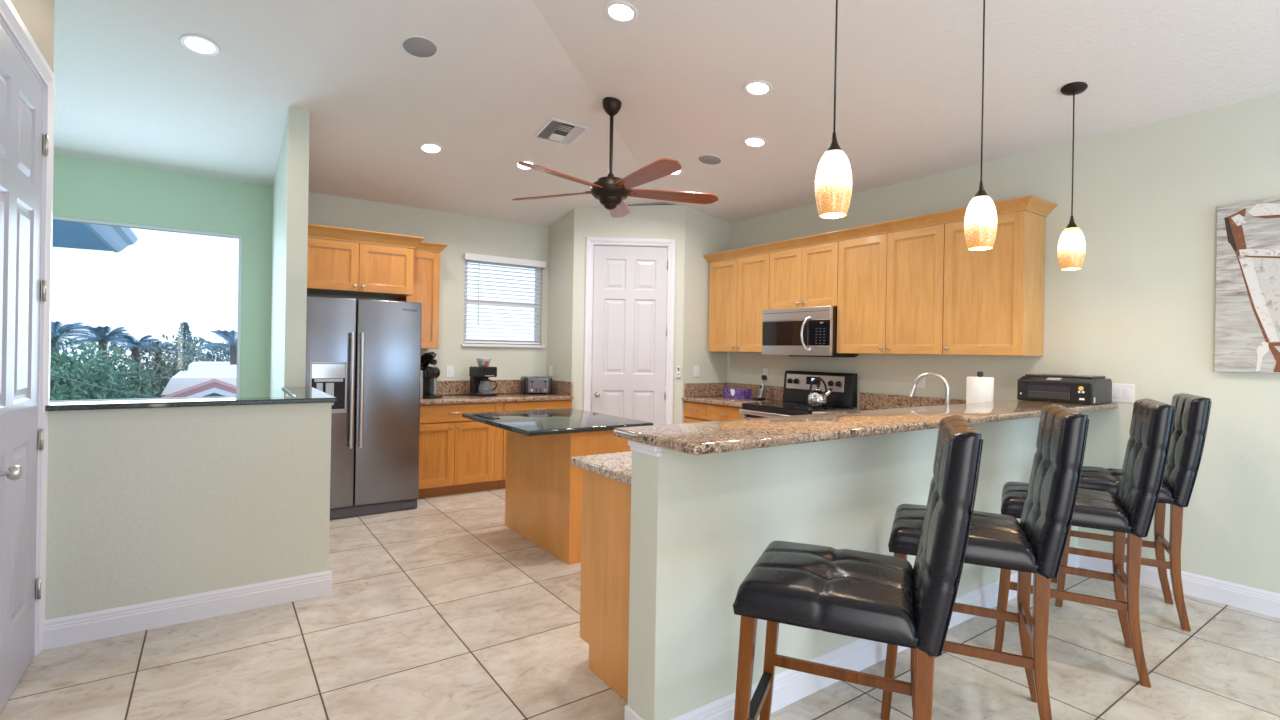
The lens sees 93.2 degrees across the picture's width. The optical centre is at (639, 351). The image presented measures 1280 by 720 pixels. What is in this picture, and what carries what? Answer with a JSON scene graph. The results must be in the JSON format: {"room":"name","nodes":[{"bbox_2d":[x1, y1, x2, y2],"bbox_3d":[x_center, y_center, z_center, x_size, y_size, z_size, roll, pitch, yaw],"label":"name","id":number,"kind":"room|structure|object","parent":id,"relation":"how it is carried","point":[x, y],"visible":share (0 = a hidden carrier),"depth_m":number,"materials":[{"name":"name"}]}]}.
{"room":"kitchen","nodes":[
{"label":"kitchen","id":0,"kind":"room"},
{"bbox_2d":[10,0,54,71],"bbox_3d":[-0.817,-0.399,-0.071,0.150,3.570,7.030,1,0,-35],"label":"wall","id":1,"kind":"structure","parent":0,"point":[37,16],"depth_m":2.64,"materials":[{"name":"beige paint"}]},
{"bbox_2d":[0,0,54,712],"bbox_3d":[-2.439,0.045,2.293,0.224,2.630,1.125,1,0,-35],"label":"door","id":2,"kind":"structure","parent":1,"relation":"in","point":[27,81],"depth_m":2.46,"materials":[{"name":"white paint"}]},
{"bbox_2d":[45,394,331,619],"bbox_3d":[-2.555,0.815,3.537,1.185,1.085,1.090,1,0,-35],"label":"wall","id":3,"kind":"structure","parent":0,"point":[144,505],"depth_m":3.04,"materials":[{"name":"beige paint"}]},
{"bbox_2d":[43,570,331,649],"bbox_3d":[-2.231,1.298,3.095,1.181,0.130,0.016,1,0,-35],"label":"baseboard","id":4,"kind":"structure","parent":3,"relation":"attached to","point":[85,627],"depth_m":3.04,"materials":[{"name":"white paint"}]},
{"bbox_2d":[45,387,336,410],"bbox_3d":[-2.528,0.259,3.534,1.210,0.026,1.114,1,0,-35],"label":"ledge cap","id":5,"kind":"object","parent":3,"relation":"on","point":[296,394],"visible":0.98,"depth_m":3.10,"materials":[{"name":"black stone"}]},
{"bbox_2d":[269,107,309,396],"bbox_3d":[-2.843,-0.191,4.863,0.130,3.087,1.430,1,0,-35],"label":"wall","id":6,"kind":"structure","parent":0,"point":[289,241],"depth_m":4.30,"materials":[{"name":"green paint"}]},
{"bbox_2d":[53,155,548,397],"bbox_3d":[-2.636,-0.061,5.975,7.350,2.835,0.150,1,0,-35],"label":"wall","id":7,"kind":"structure","parent":0,"point":[82,188],"depth_m":5.38,"materials":[{"name":"green paint"}]},
{"bbox_2d":[50,216,242,402],"bbox_3d":[-4.211,-0.312,4.816,1.735,1.435,0.060,1,0,-35],"label":"window","id":8,"kind":"structure","parent":7,"relation":"in","point":[58,218],"depth_m":5.10,"materials":[{"name":"white paint"}]},
{"bbox_2d":[307,238,413,298],"bbox_3d":[-2.611,-0.741,5.511,0.918,0.425,0.614,1,0,-35],"label":"upper cabinet","id":9,"kind":"object","parent":7,"relation":"attached to","point":[342,268],"visible":0.94,"depth_m":5.30,"materials":[{"name":"brown wood"}]},
{"bbox_2d":[308,224,424,248],"bbox_3d":[-2.460,-1.002,5.345,1.020,0.100,0.265,1,0,-35],"label":"crown molding","id":10,"kind":"structure","parent":9,"relation":"attached to","point":[314,231],"depth_m":5.26,"materials":[{"name":"brown wood"}]},
{"bbox_2d":[398,250,439,348],"bbox_3d":[-2.182,-0.504,5.974,0.313,0.945,0.354,1,0,-35],"label":"upper cabinet","id":11,"kind":"object","parent":7,"relation":"attached to","point":[426,266],"visible":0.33,"depth_m":5.89,"materials":[{"name":"brown wood"}]},
{"bbox_2d":[414,242,448,252],"bbox_3d":[-2.139,-1.014,5.979,0.374,0.075,0.385,1,0,-35],"label":"crown molding","id":12,"kind":"structure","parent":11,"relation":"attached to","point":[423,246],"depth_m":5.86,"materials":[{"name":"brown wood"}]},
{"bbox_2d":[446,366,453,376],"bbox_3d":[-1.988,0.207,6.335,0.075,0.118,0.008,1,0,-35],"label":"wall outlet","id":13,"kind":"object","parent":7,"relation":"attached to","point":[449,369],"visible":1,"depth_m":6.33,"materials":[{"name":"white plastic"}]},
{"bbox_2d":[437,380,521,394],"bbox_3d":[-1.760,0.379,6.487,1.625,0.146,0.023,1,0,-35],"label":"backsplash","id":14,"kind":"structure","parent":7,"relation":"attached to","point":[455,387],"depth_m":6.42,"materials":[{"name":"brown stone"}]},
{"bbox_2d":[463,260,540,344],"bbox_3d":[-1.537,-0.545,6.744,0.910,0.930,0.065,1,0,-35],"label":"window","id":15,"kind":"structure","parent":7,"relation":"in","point":[536,329],"depth_m":6.80,"materials":[{"name":"white paint"}]},
{"bbox_2d":[463,253,545,343],"bbox_3d":[-1.491,-0.562,6.680,0.940,0.947,0.108,1,0,-35],"label":"window blind","id":16,"kind":"object","parent":15,"relation":"attached to","point":[467,256],"visible":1,"depth_m":6.66,"materials":[{"name":"white plastic"}]},
{"bbox_2d":[461,344,544,347],"bbox_3d":[-1.504,-0.065,6.687,0.960,0.030,0.085,1,0,-35],"label":"trim","id":17,"kind":"structure","parent":7,"relation":"attached to","point":[468,345],"depth_m":6.63,"materials":[{"name":"white paint"}]},
{"bbox_2d":[546,209,573,381],"bbox_3d":[-0.860,-0.084,6.761,0.100,2.938,0.603,1,0,-35],"label":"wall","id":18,"kind":"structure","parent":0,"point":[561,232],"depth_m":6.71,"materials":[{"name":"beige paint"}]},
{"bbox_2d":[549,366,551,375],"bbox_3d":[-1.016,0.218,6.881,0.008,0.118,0.075,1,0,-35],"label":"wall outlet","id":19,"kind":"object","parent":18,"relation":"attached to","point":[550,367],"visible":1,"depth_m":6.88,"materials":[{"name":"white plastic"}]},
{"bbox_2d":[552,380,571,395],"bbox_3d":[-0.911,0.393,6.713,0.022,0.146,0.628,1,0,-35],"label":"backsplash","id":20,"kind":"structure","parent":18,"relation":"attached to","point":[558,387],"depth_m":6.60,"materials":[{"name":"brown stone"}]},
{"bbox_2d":[572,205,685,423],"bbox_3d":[-0.132,-0.101,6.570,1.195,2.997,0.110,1,0,-3],"label":"wall","id":21,"kind":"structure","parent":0,"point":[648,221],"depth_m":6.51,"materials":[{"name":"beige paint"}]},
{"bbox_2d":[583,237,675,424],"bbox_3d":[-0.118,0.088,6.539,0.965,2.620,0.173,1,0,-3],"label":"door","id":22,"kind":"structure","parent":21,"relation":"in","point":[630,282],"depth_m":6.52,"materials":[{"name":"white paint"}]},
{"bbox_2d":[676,366,680,377],"bbox_3d":[0.413,0.220,6.531,0.052,0.128,0.025,1,0,-3],"label":"wall switch","id":23,"kind":"object","parent":21,"relation":"attached to","point":[678,372],"visible":1,"depth_m":6.52,"materials":[{"name":"white plastic"}]},
{"bbox_2d":[0,488,1279,719],"bbox_3d":[0.048,1.461,2.116,7.350,0.120,9.580,1,0,-35],"label":"floor","id":24,"kind":"structure","parent":0,"point":[437,609],"depth_m":2.76,"materials":[{"name":"tile"}]},
{"bbox_2d":[305,296,421,518],"bbox_3d":[-2.503,0.459,5.316,0.905,1.790,0.931,1,0,-35],"label":"refrigerator","id":25,"kind":"object","parent":24,"relation":"on","point":[365,354],"visible":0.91,"depth_m":5.02,"materials":[{"name":"grey metal"}]},
{"bbox_2d":[416,402,503,498],"bbox_3d":[-1.892,0.930,6.010,0.883,0.878,0.656,1,0,-35],"label":"base cabinet","id":26,"kind":"object","parent":24,"relation":"on","point":[458,454],"visible":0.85,"depth_m":5.77,"materials":[{"name":"brown wood"}]},
{"bbox_2d":[420,393,572,404],"bbox_3d":[-1.571,0.475,6.229,1.655,0.038,0.662,1,0,-35],"label":"countertop","id":27,"kind":"structure","parent":26,"relation":"on","point":[501,397],"depth_m":6.07,"materials":[{"name":"brown stone"}]},
{"bbox_2d":[420,352,442,398],"bbox_3d":[-2.078,0.223,5.867,0.259,0.448,0.205,1,0,27],"label":"pod coffee maker","id":28,"kind":"object","parent":27,"relation":"on","point":[429,374],"visible":0.79,"depth_m":5.85,"materials":[{"name":"black plastic"}]},
{"bbox_2d":[469,366,497,396],"bbox_3d":[-1.617,0.305,6.261,0.240,0.300,0.203,1,0,43],"label":"drip coffee maker","id":29,"kind":"object","parent":27,"relation":"on","point":[480,385],"visible":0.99,"depth_m":6.21,"materials":[{"name":"black plastic"}]},
{"bbox_2d":[469,366,496,376],"bbox_3d":[-1.624,0.207,6.267,0.220,0.105,0.200,1,0,43],"label":"basket","id":30,"kind":"object","parent":29,"relation":"on","point":[474,371],"depth_m":6.19,"materials":[{"name":"black plastic"}]},
{"bbox_2d":[476,358,490,366],"bbox_3d":[-1.616,0.111,6.259,0.148,0.089,0.148,1,0,8],"label":"cup","id":31,"kind":"object","parent":29,"relation":"on","point":[482,362],"visible":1,"depth_m":6.20,"materials":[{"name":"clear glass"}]},
{"bbox_2d":[520,376,552,394],"bbox_3d":[-1.139,0.369,6.663,0.310,0.187,0.310,1,0,-19],"label":"toaster","id":32,"kind":"object","parent":27,"relation":"on","point":[529,384],"visible":1,"depth_m":6.54,"materials":[{"name":"silver metal"}]},
{"bbox_2d":[499,400,571,487],"bbox_3d":[-1.215,0.941,6.485,0.763,0.878,0.656,1,0,-35],"label":"base cabinet","id":33,"kind":"object","parent":24,"relation":"on","point":[547,404],"visible":0.2,"depth_m":6.16,"materials":[{"name":"brown wood"}]},
{"bbox_2d":[462,408,652,564],"bbox_3d":[-0.648,0.938,4.468,0.960,0.903,1.200,1,0,-35],"label":"kitchen island","id":34,"kind":"object","parent":24,"relation":"on","point":[543,490],"visible":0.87,"depth_m":4.20,"materials":[{"name":"brown wood"}]},
{"bbox_2d":[462,408,652,435],"bbox_3d":[-0.640,0.503,4.468,0.960,0.034,1.200,1,0,-35],"label":"island countertop","id":35,"kind":"structure","parent":34,"relation":"on","point":[566,420],"depth_m":4.25,"materials":[{"name":"black stone"}]},
{"bbox_2d":[580,469,630,701],"bbox_3d":[1.026,0.978,3.308,2.773,0.878,0.614,1,0,-35],"label":"base cabinet","id":36,"kind":"object","parent":24,"relation":"on","point":[606,502],"visible":0.06,"depth_m":2.56,"materials":[{"name":"brown wood"}]},
{"bbox_2d":[571,409,868,484],"bbox_3d":[1.018,0.518,3.865,3.472,0.038,1.543,1,0,-35],"label":"countertop","id":37,"kind":"structure","parent":36,"relation":"on","point":[616,466],"depth_m":2.63,"materials":[{"name":"beige stone"}]},
{"bbox_2d":[907,372,949,404],"bbox_3d":[1.845,0.321,3.814,0.291,0.382,0.113,1,0,17],"label":"faucet","id":38,"kind":"object","parent":37,"relation":"on","point":[912,391],"visible":0.6,"depth_m":3.80,"materials":[{"name":"grey metal"}]},
{"bbox_2d":[966,371,993,402],"bbox_3d":[2.277,0.325,4.058,0.164,0.388,0.164,1,0,-35],"label":"paper towel roll","id":39,"kind":"object","parent":37,"relation":"on","point":[979,389],"visible":0.46,"depth_m":4.00,"materials":[{"name":"white paper"}]},
{"bbox_2d":[684,401,742,422],"bbox_3d":[0.974,0.977,6.361,0.660,0.878,0.898,1,0,-35],"label":"base cabinet","id":40,"kind":"object","parent":24,"relation":"on","point":[693,411],"visible":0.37,"depth_m":6.24,"materials":[{"name":"brown wood"}]},
{"bbox_2d":[682,396,777,407],"bbox_3d":[0.982,0.517,6.357,0.667,0.038,0.907,1,0,-35],"label":"countertop","id":41,"kind":"structure","parent":40,"relation":"on","point":[717,400],"depth_m":6.22,"materials":[{"name":"brown stone"}]},
{"bbox_2d":[723,387,751,398],"bbox_3d":[1.045,0.446,6.506,0.121,0.105,0.310,1,0,-35],"label":"tissue box","id":42,"kind":"object","parent":41,"relation":"on","point":[737,393],"visible":1,"depth_m":6.42,"materials":[{"name":"purple cardboard"}]},
{"bbox_2d":[753,383,764,399],"bbox_3d":[1.238,0.412,6.273,0.105,0.181,0.090,1,0,-23],"label":"cordless phone","id":43,"kind":"object","parent":41,"relation":"on","point":[762,385],"visible":1,"depth_m":6.26,"materials":[{"name":"silver plastic"}]},
{"bbox_2d":[739,370,856,418],"bbox_3d":[1.444,0.797,5.628,0.717,1.215,0.806,1,0,-35],"label":"range","id":44,"kind":"object","parent":24,"relation":"on","point":[843,396],"visible":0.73,"depth_m":5.62,"materials":[{"name":"black metal"}]},
{"bbox_2d":[742,401,852,412],"bbox_3d":[1.452,0.508,5.630,0.600,0.020,0.806,1,0,-35],"label":"cooktop","id":45,"kind":"object","parent":44,"relation":"in","point":[776,406],"depth_m":5.51,"materials":[{"name":"black glass"}]},
{"bbox_2d":[807,377,832,406],"bbox_3d":[1.638,0.368,5.550,0.200,0.264,0.191,1,0,-7],"label":"tea kettle","id":46,"kind":"object","parent":44,"relation":"on","point":[817,397],"visible":1,"depth_m":5.49,"materials":[{"name":"silver metal"}]},
{"bbox_2d":[733,415,983,719],"bbox_3d":[0.639,0.804,1.839,0.640,1.214,0.492,1,0,23],"label":"bar stool","id":47,"kind":"object","parent":24,"relation":"on","point":[882,598],"visible":1,"depth_m":1.67,"materials":[{"name":"black leather"}]},
{"bbox_2d":[880,404,1088,719],"bbox_3d":[1.323,0.815,2.398,0.640,1.214,0.492,1,0,26],"label":"bar stool","id":48,"kind":"object","parent":24,"relation":"on","point":[1036,544],"visible":0.83,"depth_m":2.17,"materials":[{"name":"black leather"}]},
{"bbox_2d":[994,398,1174,687],"bbox_3d":[2.086,0.828,2.907,0.640,1.214,0.492,1,0,32],"label":"bar stool","id":49,"kind":"object","parent":24,"relation":"on","point":[1131,511],"visible":0.73,"depth_m":2.67,"materials":[{"name":"black leather"}]},
{"bbox_2d":[1051,393,1211,631],"bbox_3d":[2.751,0.839,3.450,0.640,1.214,0.492,1,0,32],"label":"bar stool","id":50,"kind":"object","parent":24,"relation":"on","point":[1190,425],"visible":0.62,"depth_m":3.20,"materials":[{"name":"black leather"}]},
{"bbox_2d":[53,0,1279,226],"bbox_3d":[0.103,-1.845,2.116,7.350,0.907,9.580,1,0,-35],"label":"ceiling","id":51,"kind":"structure","parent":0,"point":[128,92],"depth_m":3.89,"materials":[{"name":"white paint"}]},
{"bbox_2d":[179,34,219,55],"bbox_3d":[-2.591,-1.803,3.566,0.195,0.042,0.193,1,0,-40],"label":"recessed light","id":52,"kind":"object","parent":51,"relation":"in","point":[197,44],"visible":1,"depth_m":3.56,"materials":[{"name":"white plastic"}]},
{"bbox_2d":[401,35,437,57],"bbox_3d":[-1.362,-1.884,3.747,0.213,0.042,0.210,1,0,-31],"label":"ceiling speaker","id":53,"kind":"object","parent":51,"relation":"attached to","point":[415,46],"visible":1,"depth_m":3.74,"materials":[{"name":"white plastic"}]},
{"bbox_2d":[418,142,443,153],"bbox_3d":[-1.718,-1.671,4.976,0.195,0.042,0.193,1,0,-30],"label":"recessed light","id":54,"kind":"object","parent":51,"relation":"in","point":[427,147],"visible":1,"depth_m":4.97,"materials":[{"name":"white plastic"}]},
{"bbox_2d":[515,160,536,169],"bbox_3d":[-1.020,-1.667,5.416,0.195,0.042,0.193,1,0,-30],"label":"recessed light","id":55,"kind":"object","parent":51,"relation":"in","point":[518,166],"visible":0.64,"depth_m":5.40,"materials":[{"name":"white plastic"}]},
{"bbox_2d":[533,117,588,146],"bbox_3d":[-0.641,-1.773,4.904,0.340,0.069,0.335,1,0,-35],"label":"ceiling vent","id":56,"kind":"object","parent":51,"relation":"in","point":[556,131],"visible":1,"depth_m":4.89,"materials":[{"name":"white plastic"}]},
{"bbox_2d":[512,97,717,217],"bbox_3d":[-0.188,-1.457,4.426,1.619,0.812,1.567,1,0,-35],"label":"ceiling fan","id":57,"kind":"object","parent":51,"relation":"hanging from","point":[611,191],"visible":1,"depth_m":4.42,"materials":[{"name":"brown wood"}]},
{"bbox_2d":[604,0,637,23],"bbox_3d":[-0.107,-1.924,3.433,0.194,0.036,0.195,1,0,-30],"label":"recessed light","id":58,"kind":"object","parent":51,"relation":"in","point":[619,11],"visible":1,"depth_m":3.42,"materials":[{"name":"white plastic"}]},
{"bbox_2d":[670,169,683,174],"bbox_3d":[0.307,-1.680,5.626,0.194,0.036,0.195,1,0,-30],"label":"recessed light","id":59,"kind":"object","parent":51,"relation":"in","point":[681,171],"visible":0.33,"depth_m":5.65,"materials":[{"name":"white plastic"}]},
{"bbox_2d":[698,154,721,164],"bbox_3d":[0.609,-1.670,5.267,0.211,0.036,0.213,1,0,-31],"label":"ceiling speaker","id":60,"kind":"object","parent":51,"relation":"attached to","point":[709,159],"visible":1,"depth_m":5.26,"materials":[{"name":"white plastic"}]},
{"bbox_2d":[742,136,766,147],"bbox_3d":[0.913,-1.665,4.812,0.194,0.036,0.195,1,0,-30],"label":"recessed light","id":61,"kind":"object","parent":51,"relation":"in","point":[751,141],"visible":1,"depth_m":4.80,"materials":[{"name":"white plastic"}]},
{"bbox_2d":[743,80,772,95],"bbox_3d":[0.784,-1.750,4.026,0.194,0.036,0.195,1,0,-30],"label":"recessed light","id":62,"kind":"object","parent":51,"relation":"in","point":[754,87],"visible":1,"depth_m":4.02,"materials":[{"name":"white plastic"}]},
{"bbox_2d":[815,0,851,217],"bbox_3d":[0.741,-1.215,2.290,0.136,1.401,0.136,1,0,-35],"label":"pendant lamp","id":63,"kind":"object","parent":51,"relation":"hanging from","point":[833,179],"visible":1,"depth_m":2.25,"materials":[{"name":"white glass"}]},
{"bbox_2d":[964,0,996,249],"bbox_3d":[1.592,-1.116,2.815,0.136,1.275,0.136,1,0,-35],"label":"pendant lamp","id":64,"kind":"object","parent":51,"relation":"hanging from","point":[980,221],"visible":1,"depth_m":2.78,"materials":[{"name":"white glass"}]},
{"bbox_2d":[1057,82,1087,269],"bbox_3d":[2.540,-1.022,3.555,0.136,1.075,0.136,1,0,-35],"label":"pendant lamp","id":65,"kind":"object","parent":51,"relation":"hanging from","point":[1071,249],"visible":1,"depth_m":3.52,"materials":[{"name":"white glass"}]},
{"bbox_2d":[682,206,729,422],"bbox_3d":[0.709,-0.087,6.777,0.655,2.997,0.100,1,0,-35],"label":"wall","id":66,"kind":"structure","parent":0,"point":[705,234],"depth_m":6.68,"materials":[{"name":"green paint"}]},
{"bbox_2d":[694,366,698,376],"bbox_3d":[0.624,0.215,6.654,0.075,0.118,0.008,1,0,-35],"label":"wall switch","id":67,"kind":"object","parent":66,"relation":"attached to","point":[696,368],"visible":1,"depth_m":6.65,"materials":[{"name":"white plastic"}]},
{"bbox_2d":[684,383,726,396],"bbox_3d":[0.735,0.420,6.724,0.610,0.146,0.022,1,0,-35],"label":"backsplash","id":68,"kind":"structure","parent":66,"relation":"attached to","point":[690,389],"depth_m":6.69,"materials":[{"name":"brown stone"}]},
{"bbox_2d":[628,417,1077,719],"bbox_3d":[1.467,0.882,3.142,3.565,1.085,0.160,1,0,-35],"label":"wall","id":69,"kind":"structure","parent":0,"point":[700,524],"depth_m":2.27,"materials":[{"name":"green paint"}]},
{"bbox_2d":[624,705,644,719],"bbox_3d":[-0.006,1.335,2.112,0.016,0.130,0.158,1,0,-35],"label":"baseboard","id":70,"kind":"structure","parent":69,"relation":"attached to","point":[629,714],"depth_m":2.14,"materials":[{"name":"white paint"}]},
{"bbox_2d":[628,440,661,456],"bbox_3d":[0.016,0.336,2.116,0.033,0.042,0.167,1,0,-35],"label":"trim","id":71,"kind":"structure","parent":69,"relation":"attached to","point":[647,449],"depth_m":2.09,"materials":[{"name":"white paint"}]},
{"bbox_2d":[613,400,1117,454],"bbox_3d":[1.506,0.322,3.062,3.602,0.034,0.465,1,0,-35],"label":"countertop","id":72,"kind":"structure","parent":69,"relation":"on","point":[695,438],"depth_m":2.38,"materials":[{"name":"stone"}]},
{"bbox_2d":[1017,374,1111,404],"bbox_3d":[2.771,0.239,3.960,0.338,0.173,0.426,1,0,-35],"label":"printer","id":73,"kind":"object","parent":72,"relation":"on","point":[1073,389],"visible":1,"depth_m":3.84,"materials":[{"name":"black plastic"}]},
{"bbox_2d":[1028,391,1069,399],"bbox_3d":[2.621,0.279,3.884,0.007,0.044,0.236,1,0,-35],"label":"tray","id":74,"kind":"object","parent":73,"relation":"on","point":[1032,395],"depth_m":3.88,"materials":[{"name":"grey plastic"}]},
{"bbox_2d":[671,547,1078,719],"bbox_3d":[1.503,1.360,3.065,3.581,0.130,0.016,1,0,-35],"label":"baseboard","id":75,"kind":"structure","parent":69,"relation":"attached to","point":[790,686],"depth_m":2.57,"materials":[{"name":"white paint"}]},
{"bbox_2d":[727,93,1279,593],"bbox_3d":[3.062,0.001,4.123,0.150,2.900,9.430,1,0,-35],"label":"wall","id":76,"kind":"structure","parent":0,"point":[1139,309],"depth_m":3.83,"materials":[{"name":"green paint"}]},
{"bbox_2d":[708,253,769,351],"bbox_3d":[1.138,-0.489,6.428,0.354,0.985,0.883,1,0,-35],"label":"upper cabinet","id":77,"kind":"object","parent":76,"relation":"attached to","point":[738,287],"visible":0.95,"depth_m":6.33,"materials":[{"name":"brown wood"}]},
{"bbox_2d":[726,382,783,400],"bbox_3d":[1.248,0.429,6.543,0.022,0.146,0.908,1,0,-35],"label":"backsplash","id":78,"kind":"structure","parent":76,"relation":"attached to","point":[770,392],"depth_m":6.40,"materials":[{"name":"brown stone"}]},
{"bbox_2d":[763,368,767,379],"bbox_3d":[1.335,0.237,6.438,0.008,0.118,0.075,1,0,-35],"label":"wall outlet","id":79,"kind":"object","parent":76,"relation":"attached to","point":[765,370],"visible":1,"depth_m":6.43,"materials":[{"name":"white plastic"}]},
{"bbox_2d":[769,242,837,309],"bbox_3d":[1.627,-0.688,5.736,0.354,0.570,0.801,1,0,-35],"label":"upper cabinet","id":80,"kind":"object","parent":76,"relation":"attached to","point":[803,277],"visible":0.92,"depth_m":5.61,"materials":[{"name":"brown wood"}]},
{"bbox_2d":[762,306,857,356],"bbox_3d":[1.574,-0.177,5.704,0.464,0.447,0.800,1,0,-35],"label":"microwave","id":81,"kind":"object","parent":80,"relation":"attached to","point":[807,331],"visible":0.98,"depth_m":5.53,"materials":[{"name":"silver metal"}]},
{"bbox_2d":[837,224,944,354],"bbox_3d":[2.127,-0.472,5.019,0.354,0.985,0.944,1,0,-35],"label":"upper cabinet","id":82,"kind":"object","parent":76,"relation":"attached to","point":[890,300],"visible":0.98,"depth_m":4.88,"materials":[{"name":"brown wood"}]},
{"bbox_2d":[703,195,1057,262],"bbox_3d":[1.805,-1.009,5.457,0.398,0.075,3.292,1,0,-35],"label":"crown molding","id":83,"kind":"structure","parent":82,"relation":"attached to","point":[1031,203],"depth_m":4.90,"materials":[{"name":"brown wood"}]},
{"bbox_2d":[859,392,965,409],"bbox_3d":[2.411,0.448,4.887,0.022,0.146,1.460,1,0,-35],"label":"backsplash","id":84,"kind":"structure","parent":76,"relation":"attached to","point":[871,401],"depth_m":5.19,"materials":[{"name":"brown stone"}]},
{"bbox_2d":[917,374,925,387],"bbox_3d":[2.331,0.244,5.020,0.008,0.118,0.075,1,0,-35],"label":"wall outlet","id":85,"kind":"object","parent":76,"relation":"attached to","point":[922,383],"visible":0.59,"depth_m":5.01,"materials":[{"name":"white plastic"}]},
{"bbox_2d":[943,211,1045,355],"bbox_3d":[2.558,-0.465,4.404,0.354,0.985,0.549,1,0,-35],"label":"upper cabinet","id":86,"kind":"object","parent":76,"relation":"attached to","point":[994,297],"visible":0.93,"depth_m":4.25,"materials":[{"name":"brown wood"}]},
{"bbox_2d":[1112,383,1133,402],"bbox_3d":[3.114,0.267,3.905,0.008,0.118,0.120,1,0,-35],"label":"wall switch","id":87,"kind":"object","parent":76,"relation":"attached to","point":[1120,392],"visible":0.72,"depth_m":3.90,"materials":[{"name":"white plastic"}]},
{"bbox_2d":[1078,547,1279,617],"bbox_3d":[4.276,1.406,2.217,0.016,0.130,4.590,1,0,-35],"label":"baseboard","id":88,"kind":"structure","parent":76,"relation":"attached to","point":[1261,601],"depth_m":3.53,"materials":[{"name":"white paint"}]},
{"bbox_2d":[1214,197,1279,372],"bbox_3d":[3.583,-0.362,3.221,0.043,0.963,0.762,1,0,-35],"label":"wall art","id":89,"kind":"object","parent":76,"relation":"attached to","point":[1247,304],"visible":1,"depth_m":3.41,"materials":[{"name":"multicoloured fabric"}]},
{"label":"outside","id":90,"kind":"structure","parent":0,"visible":0},
{"bbox_3d":[-54.752,5.593,51.742,150.000,0.200,132.500,1,0,-35],"label":"ground","id":91,"kind":"structure","parent":90,"visible":0},
{"bbox_2d":[51,321,96,352],"bbox_3d":[-21.201,2.469,21.829,2.400,7.183,2.525,1,0,-35],"label":"palm tree","id":92,"kind":"object","parent":91,"relation":"on","point":[55,327],"visible":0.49,"depth_m":21.90,"materials":[{"name":"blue plant"}]},
{"bbox_2d":[50,330,125,399],"bbox_3d":[-20.371,2.617,18.806,6.192,6.913,6.063,1,0,7],"label":"broadleaf tree","id":93,"kind":"object","parent":91,"relation":"on","point":[70,342],"visible":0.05,"depth_m":19.86,"materials":[{"name":"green plant"}]},
{"bbox_2d":[62,325,140,389],"bbox_3d":[-20.793,2.538,23.369,2.353,7.060,2.133,1,0,-35],"label":"palm tree","id":94,"kind":"object","parent":91,"relation":"on","point":[101,333],"visible":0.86,"depth_m":23.23,"materials":[{"name":"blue plant"}]},
{"bbox_2d":[50,341,158,400],"bbox_3d":[-17.602,2.866,18.281,5.095,6.509,5.219,1,0,-35],"label":"broadleaf tree","id":95,"kind":"object","parent":91,"relation":"on","point":[82,393],"visible":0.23,"depth_m":18.31,"materials":[{"name":"green plant"}]},
{"bbox_2d":[109,334,160,390],"bbox_3d":[-21.290,2.674,25.407,1.856,6.773,1.931,1,0,-35],"label":"palm tree","id":96,"kind":"object","parent":91,"relation":"on","point":[143,342],"visible":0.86,"depth_m":25.35,"materials":[{"name":"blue plant"}]},
{"bbox_2d":[80,334,212,397],"bbox_3d":[-22.340,2.587,27.146,5.799,6.907,5.870,1,0,-35],"label":"broadleaf tree","id":97,"kind":"object","parent":91,"relation":"on","point":[174,368],"visible":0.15,"depth_m":26.61,"materials":[{"name":"green plant"}]},
{"bbox_2d":[139,341,178,394],"bbox_3d":[-22.515,2.765,28.258,1.579,6.550,1.490,1,0,-35],"label":"palm tree","id":98,"kind":"object","parent":91,"relation":"on","point":[157,342],"visible":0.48,"depth_m":28.16,"materials":[{"name":"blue plant"}]},
{"bbox_2d":[170,322,197,367],"bbox_3d":[-22.633,2.265,29.985,1.111,7.521,1.147,1,0,-8],"label":"pine tree","id":99,"kind":"object","parent":91,"relation":"on","point":[184,332],"visible":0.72,"depth_m":29.90,"materials":[{"name":"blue plant"}]},
{"bbox_2d":[153,336,236,395],"bbox_3d":[-22.937,2.603,32.896,5.807,6.857,5.668,1,0,-18],"label":"broadleaf tree","id":100,"kind":"object","parent":91,"relation":"on","point":[216,350],"visible":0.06,"depth_m":32.12,"materials":[{"name":"blue plant"}]},
{"bbox_2d":[161,362,236,397],"bbox_3d":[-14.467,3.351,26.356,10.300,5.620,10.300,1,0,-35],"label":"neighbor house","id":101,"kind":"structure","parent":91,"relation":"on","point":[201,379],"depth_m":21.68,"materials":[{"name":"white paint"}]},
{"bbox_2d":[195,330,236,364],"bbox_3d":[-16.266,2.648,24.214,2.410,6.990,2.162,1,0,-2],"label":"palm tree","id":102,"kind":"object","parent":91,"relation":"on","point":[229,337],"visible":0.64,"depth_m":23.86,"materials":[{"name":"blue plant"}]},
{"bbox_3d":[-7.311,3.079,6.511,1.000,6.400,0.209,1,0,-35],"label":"utility pole","id":103,"kind":"object","parent":91,"relation":"on","visible":0},
{"bbox_2d":[50,374,161,397],"bbox_3d":[-11.126,0.786,13.104,0.019,1.642,14.948,1,0,-31],"label":"power line","id":104,"kind":"object","parent":103,"relation":"attached to","point":[50,374],"visible":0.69,"depth_m":11.07,"materials":[{"name":"grey plastic"}]},
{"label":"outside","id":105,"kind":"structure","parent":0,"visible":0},
{"bbox_2d":[52,220,137,252],"bbox_3d":[-7.946,-2.600,5.113,5.440,2.505,4.450,1,0,-35],"label":"roof eave","id":106,"kind":"object","parent":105,"point":[65,234],"visible":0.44,"depth_m":7.18,"materials":[{"name":"blue"}]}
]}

